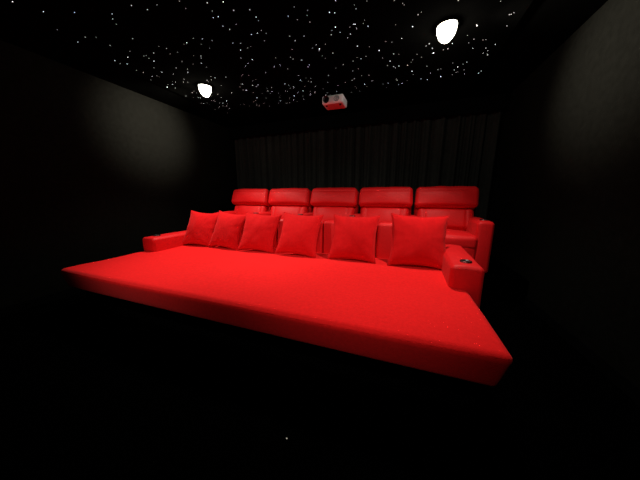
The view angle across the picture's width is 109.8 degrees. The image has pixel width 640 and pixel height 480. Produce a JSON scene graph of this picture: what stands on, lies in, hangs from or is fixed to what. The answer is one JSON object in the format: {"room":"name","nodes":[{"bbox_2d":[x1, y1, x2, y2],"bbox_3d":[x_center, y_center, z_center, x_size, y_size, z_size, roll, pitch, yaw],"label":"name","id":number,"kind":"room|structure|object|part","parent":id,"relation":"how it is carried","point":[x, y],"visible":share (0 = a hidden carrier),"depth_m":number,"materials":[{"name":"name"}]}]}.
{"room":"home theater","nodes":[
{"label":"home theater","id":0,"kind":"room"},
{"bbox_2d":[0,40,237,307],"bbox_3d":[-3.456,-0.632,2.451,0.100,2.900,7.800,4,12,20],"label":"wall","id":1,"kind":"structure","parent":0,"point":[92,167],"depth_m":3.03,"materials":[{"name":"black paint"}]},
{"bbox_2d":[0,288,85,316],"bbox_3d":[-3.698,0.902,1.898,0.015,0.100,5.860,4,12,20],"label":"baseboard","id":2,"kind":"structure","parent":1,"relation":"attached to","point":[7,310],"depth_m":2.70,"materials":[{"name":"black"}]},
{"bbox_2d":[0,0,607,127],"bbox_3d":[-0.795,-1.920,1.218,5.760,0.100,7.800,4,12,20],"label":"ceiling","id":3,"kind":"structure","parent":0,"point":[545,25],"depth_m":2.97,"materials":[{"name":"black paint"}]},
{"bbox_2d":[12,0,509,108],"bbox_3d":[-0.845,-1.801,1.035,4.230,0.011,5.682,4,12,20],"label":"stars","id":4,"kind":"object","parent":3,"relation":"attached to","point":[335,0],"visible":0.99,"depth_m":2.36,"materials":[{"name":"white"}]},
{"bbox_2d":[0,0,532,113],"bbox_3d":[-0.848,-1.817,1.030,4.320,0.030,5.780,4,12,20],"label":"ceiling panel","id":5,"kind":"object","parent":3,"relation":"attached to","point":[231,72],"visible":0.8,"depth_m":2.31,"materials":[{"name":"black paint"}]},
{"bbox_2d":[197,83,212,96],"bbox_3d":[-1.678,-2.174,3.293,0.216,0.137,0.216,4,12,20],"label":"recessed light","id":6,"kind":"object","parent":5,"relation":"in","point":[205,89],"depth_m":3.24,"materials":[{"name":"white"}]},
{"bbox_2d":[322,90,346,109],"bbox_3d":[0.222,-2.154,3.406,0.326,0.267,0.306,4,12,20],"label":"projector","id":7,"kind":"object","parent":5,"relation":"attached to","point":[338,101],"visible":0.94,"depth_m":3.33,"materials":[{"name":"white plastic"}]},
{"bbox_2d":[434,17,459,43],"bbox_3d":[1.194,-1.946,2.126,0.216,0.137,0.216,4,12,20],"label":"recessed light","id":8,"kind":"object","parent":5,"relation":"in","point":[446,28],"depth_m":2.07,"materials":[{"name":"white"}]},
{"bbox_2d":[228,92,510,138],"bbox_3d":[0.401,-2.386,4.495,5.554,0.238,0.030,4,12,20],"label":"soffit","id":9,"kind":"object","parent":3,"relation":"attached to","point":[495,102],"visible":1,"depth_m":4.20,"materials":[{"name":"black paint"}]},
{"bbox_2d":[0,292,639,479],"bbox_3d":[-0.795,1.025,1.794,5.760,0.100,7.800,4,12,20],"label":"floor","id":10,"kind":"structure","parent":0,"point":[87,392],"depth_m":1.38,"materials":[{"name":"black carpet"}]},
{"bbox_2d":[61,219,512,410],"bbox_3d":[-0.583,0.307,2.691,4.304,0.964,1.944,4,12,20],"label":"lounge sofa","id":11,"kind":"object","parent":10,"relation":"on","point":[418,330],"visible":0.82,"depth_m":1.84,"materials":[{"name":"red fabric"}]},
{"bbox_3d":[-2.335,0.175,3.760,0.276,0.627,1.001,4,12,20],"label":"arm","id":12,"kind":"part","parent":11,"relation":"part of","materials":[{"name":"red fabric"}]},
{"bbox_2d":[183,210,218,247],"bbox_3d":[-1.922,-0.189,3.655,0.624,0.567,0.291,2,11,13],"label":"throw pillow","id":13,"kind":"object","parent":11,"relation":"on","point":[200,228],"visible":0.88,"depth_m":3.57,"materials":[{"name":"red fabric"}]},
{"bbox_2d":[208,210,245,250],"bbox_3d":[-1.414,-0.153,3.473,0.619,0.577,0.293,5,12,23],"label":"throw pillow","id":14,"kind":"object","parent":11,"relation":"on","point":[228,230],"visible":0.94,"depth_m":3.38,"materials":[{"name":"red fabric"}]},
{"bbox_3d":[-0.994,-0.023,3.710,0.748,0.707,0.212,4,9,20],"label":"backrest","id":15,"kind":"part","parent":11,"relation":"part of","materials":[{"name":"red fabric"}]},
{"bbox_2d":[237,212,281,253],"bbox_3d":[-0.878,-0.116,3.286,0.620,0.567,0.295,3,11,14],"label":"throw pillow","id":16,"kind":"object","parent":11,"relation":"on","point":[259,233],"visible":1,"depth_m":3.20,"materials":[{"name":"red fabric"}]},
{"bbox_2d":[275,212,323,257],"bbox_3d":[-0.287,-0.081,3.069,0.611,0.576,0.309,5,12,22],"label":"throw pillow","id":17,"kind":"object","parent":11,"relation":"on","point":[299,234],"visible":1,"depth_m":2.99,"materials":[{"name":"red fabric"}]},
{"bbox_3d":[-0.288,0.025,3.461,0.749,0.704,0.212,4,9,20],"label":"backrest","id":18,"kind":"part","parent":11,"relation":"part of","materials":[{"name":"red fabric"}]},
{"bbox_3d":[0.417,0.075,3.209,0.748,0.707,0.213,4,9,20],"label":"backrest","id":19,"kind":"part","parent":11,"relation":"part of","materials":[{"name":"red fabric"}]},
{"bbox_2d":[327,214,379,263],"bbox_3d":[0.419,-0.032,2.821,0.607,0.556,0.301,4,12,20],"label":"throw pillow","id":20,"kind":"object","parent":11,"relation":"on","point":[353,237],"visible":1,"depth_m":2.74,"materials":[{"name":"red fabric"}]},
{"bbox_3d":[1.122,0.124,2.959,0.748,0.703,0.212,4,9,20],"label":"backrest","id":21,"kind":"part","parent":11,"relation":"part of","materials":[{"name":"red fabric"}]},
{"bbox_2d":[387,213,449,268],"bbox_3d":[1.119,0.003,2.568,0.653,0.589,0.307,3,11,15],"label":"throw pillow","id":22,"kind":"object","parent":11,"relation":"on","point":[415,240],"visible":0.93,"depth_m":2.50,"materials":[{"name":"red fabric"}]},
{"bbox_3d":[1.444,0.438,2.417,0.276,0.627,1.001,4,12,21],"label":"arm","id":23,"kind":"part","parent":11,"relation":"part of","materials":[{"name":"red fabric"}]},
{"bbox_2d":[481,255,528,303],"bbox_3d":[0.202,0.299,4.459,5.556,0.300,1.738,4,12,20],"label":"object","id":24,"kind":"structure","parent":0,"point":[502,283],"depth_m":2.83,"materials":[{"name":"black carpet"}]},
{"bbox_2d":[216,189,271,214],"bbox_3d":[-1.490,-0.445,4.473,0.907,1.138,0.886,4,12,20],"label":"recliner armchair","id":25,"kind":"object","parent":24,"relation":"on","point":[245,200],"visible":0.4,"depth_m":4.46,"materials":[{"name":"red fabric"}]},
{"bbox_3d":[-1.823,-0.248,4.622,0.207,0.694,0.801,4,12,20],"label":"arm","id":26,"kind":"part","parent":25,"relation":"part of","materials":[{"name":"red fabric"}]},
{"bbox_2d":[232,189,269,205],"bbox_3d":[-1.391,-0.865,4.588,0.852,0.342,0.300,4,-6,20],"label":"cushion","id":27,"kind":"object","parent":25,"relation":"on","point":[241,197],"depth_m":4.44,"materials":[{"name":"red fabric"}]},
{"bbox_2d":[234,205,268,214],"bbox_3d":[-1.409,-0.542,4.603,0.766,0.353,0.280,4,-7,20],"label":"lumbar cushion","id":28,"kind":"object","parent":25,"relation":"on","point":[239,209],"depth_m":4.48,"materials":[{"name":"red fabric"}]},
{"bbox_2d":[253,188,312,218],"bbox_3d":[-0.697,-0.391,4.192,0.967,1.138,0.884,4,12,20],"label":"recliner armchair","id":29,"kind":"object","parent":24,"relation":"on","point":[296,201],"visible":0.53,"depth_m":4.17,"materials":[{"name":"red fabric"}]},
{"bbox_3d":[-1.058,-0.196,4.351,0.207,0.693,0.801,4,12,20],"label":"arm","id":30,"kind":"part","parent":29,"relation":"part of","materials":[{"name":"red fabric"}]},
{"bbox_2d":[271,205,308,218],"bbox_3d":[-0.586,-0.484,4.310,0.765,0.353,0.281,4,-7,20],"label":"lumbar cushion","id":31,"kind":"object","parent":29,"relation":"on","point":[275,209],"depth_m":4.19,"materials":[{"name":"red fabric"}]},
{"bbox_2d":[268,188,311,206],"bbox_3d":[-0.569,-0.808,4.296,0.851,0.346,0.305,4,-6,20],"label":"cushion","id":32,"kind":"object","parent":29,"relation":"on","point":[282,197],"depth_m":4.16,"materials":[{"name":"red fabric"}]},
{"bbox_2d":[298,188,359,220],"bbox_3d":[0.127,-0.332,3.899,0.964,1.136,0.884,4,12,20],"label":"recliner armchair","id":33,"kind":"object","parent":24,"relation":"on","point":[327,202],"visible":0.41,"depth_m":3.88,"materials":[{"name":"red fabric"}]},
{"bbox_3d":[-0.234,-0.138,4.058,0.205,0.694,0.802,4,12,20],"label":"arm","id":34,"kind":"part","parent":33,"relation":"part of","materials":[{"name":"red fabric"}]},
{"bbox_2d":[313,206,354,220],"bbox_3d":[0.236,-0.427,4.016,0.766,0.353,0.282,4,-7,20],"label":"lumbar cushion","id":35,"kind":"object","parent":33,"relation":"on","point":[328,212],"depth_m":3.90,"materials":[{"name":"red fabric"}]},
{"bbox_2d":[310,188,358,207],"bbox_3d":[0.254,-0.750,4.002,0.850,0.345,0.305,4,-6,20],"label":"cushion","id":36,"kind":"object","parent":33,"relation":"on","point":[320,197],"depth_m":3.87,"materials":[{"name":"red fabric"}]},
{"bbox_2d":[234,110,501,218],"bbox_3d":[0.455,-1.230,4.856,5.450,2.530,0.168,4,12,20],"label":"pleated curtain","id":37,"kind":"object","parent":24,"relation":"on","point":[452,150],"visible":0.55,"depth_m":4.48,"materials":[{"name":"black fabric"}]},
{"bbox_2d":[348,187,412,223],"bbox_3d":[0.948,-0.275,3.607,0.964,1.136,0.885,4,12,20],"label":"recliner armchair","id":38,"kind":"object","parent":24,"relation":"on","point":[373,201],"visible":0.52,"depth_m":3.59,"materials":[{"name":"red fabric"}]},
{"bbox_2d":[361,207,408,223],"bbox_3d":[1.059,-0.370,3.726,0.765,0.356,0.283,4,-7,20],"label":"lumbar cushion","id":39,"kind":"object","parent":38,"relation":"on","point":[384,212],"depth_m":3.60,"materials":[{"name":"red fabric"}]},
{"bbox_2d":[359,187,412,208],"bbox_3d":[1.075,-0.693,3.707,0.848,0.344,0.299,4,-6,20],"label":"cushion","id":40,"kind":"object","parent":38,"relation":"on","point":[369,197],"depth_m":3.58,"materials":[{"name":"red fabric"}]},
{"bbox_2d":[409,186,494,272],"bbox_3d":[1.804,-0.217,3.303,1.038,1.138,0.885,4,12,20],"label":"recliner armchair","id":41,"kind":"object","parent":24,"relation":"on","point":[473,234],"visible":0.53,"depth_m":3.23,"materials":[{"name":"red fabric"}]},
{"bbox_2d":[417,208,473,230],"bbox_3d":[1.883,-0.314,3.434,0.766,0.353,0.284,4,-7,20],"label":"lumbar cushion","id":42,"kind":"object","parent":41,"relation":"on","point":[459,218],"depth_m":3.28,"materials":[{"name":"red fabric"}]},
{"bbox_2d":[414,186,478,209],"bbox_3d":[1.898,-0.637,3.417,0.845,0.345,0.301,4,-6,20],"label":"cushion","id":43,"kind":"object","parent":41,"relation":"on","point":[436,197],"depth_m":3.30,"materials":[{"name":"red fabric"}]},
{"bbox_2d":[446,229,477,248],"bbox_3d":[1.782,-0.026,3.207,0.655,0.243,0.621,4,12,20],"label":"seat cushion","id":44,"kind":"object","parent":41,"relation":"on","point":[465,238],"depth_m":2.89,"materials":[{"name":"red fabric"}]},
{"bbox_3d":[1.698,0.176,3.010,0.643,0.404,0.131,4,12,20],"label":"footrest panel","id":45,"kind":"part","parent":41,"relation":"part of","materials":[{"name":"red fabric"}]},
{"bbox_3d":[2.191,0.030,3.197,0.208,0.693,0.800,4,12,20],"label":"arm","id":46,"kind":"part","parent":41,"relation":"part of","materials":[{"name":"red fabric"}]},
{"bbox_2d":[487,0,639,387],"bbox_3d":[1.866,-0.263,0.561,0.100,2.900,7.800,4,12,20],"label":"wall","id":47,"kind":"structure","parent":0,"point":[564,208],"depth_m":2.00,"materials":[{"name":"black paint"}]},
{"bbox_2d":[524,296,639,405],"bbox_3d":[1.516,1.265,0.046,0.015,0.100,5.860,4,12,20],"label":"baseboard","id":48,"kind":"structure","parent":47,"relation":"attached to","point":[628,387],"depth_m":1.78,"materials":[{"name":"black"}]}
]}

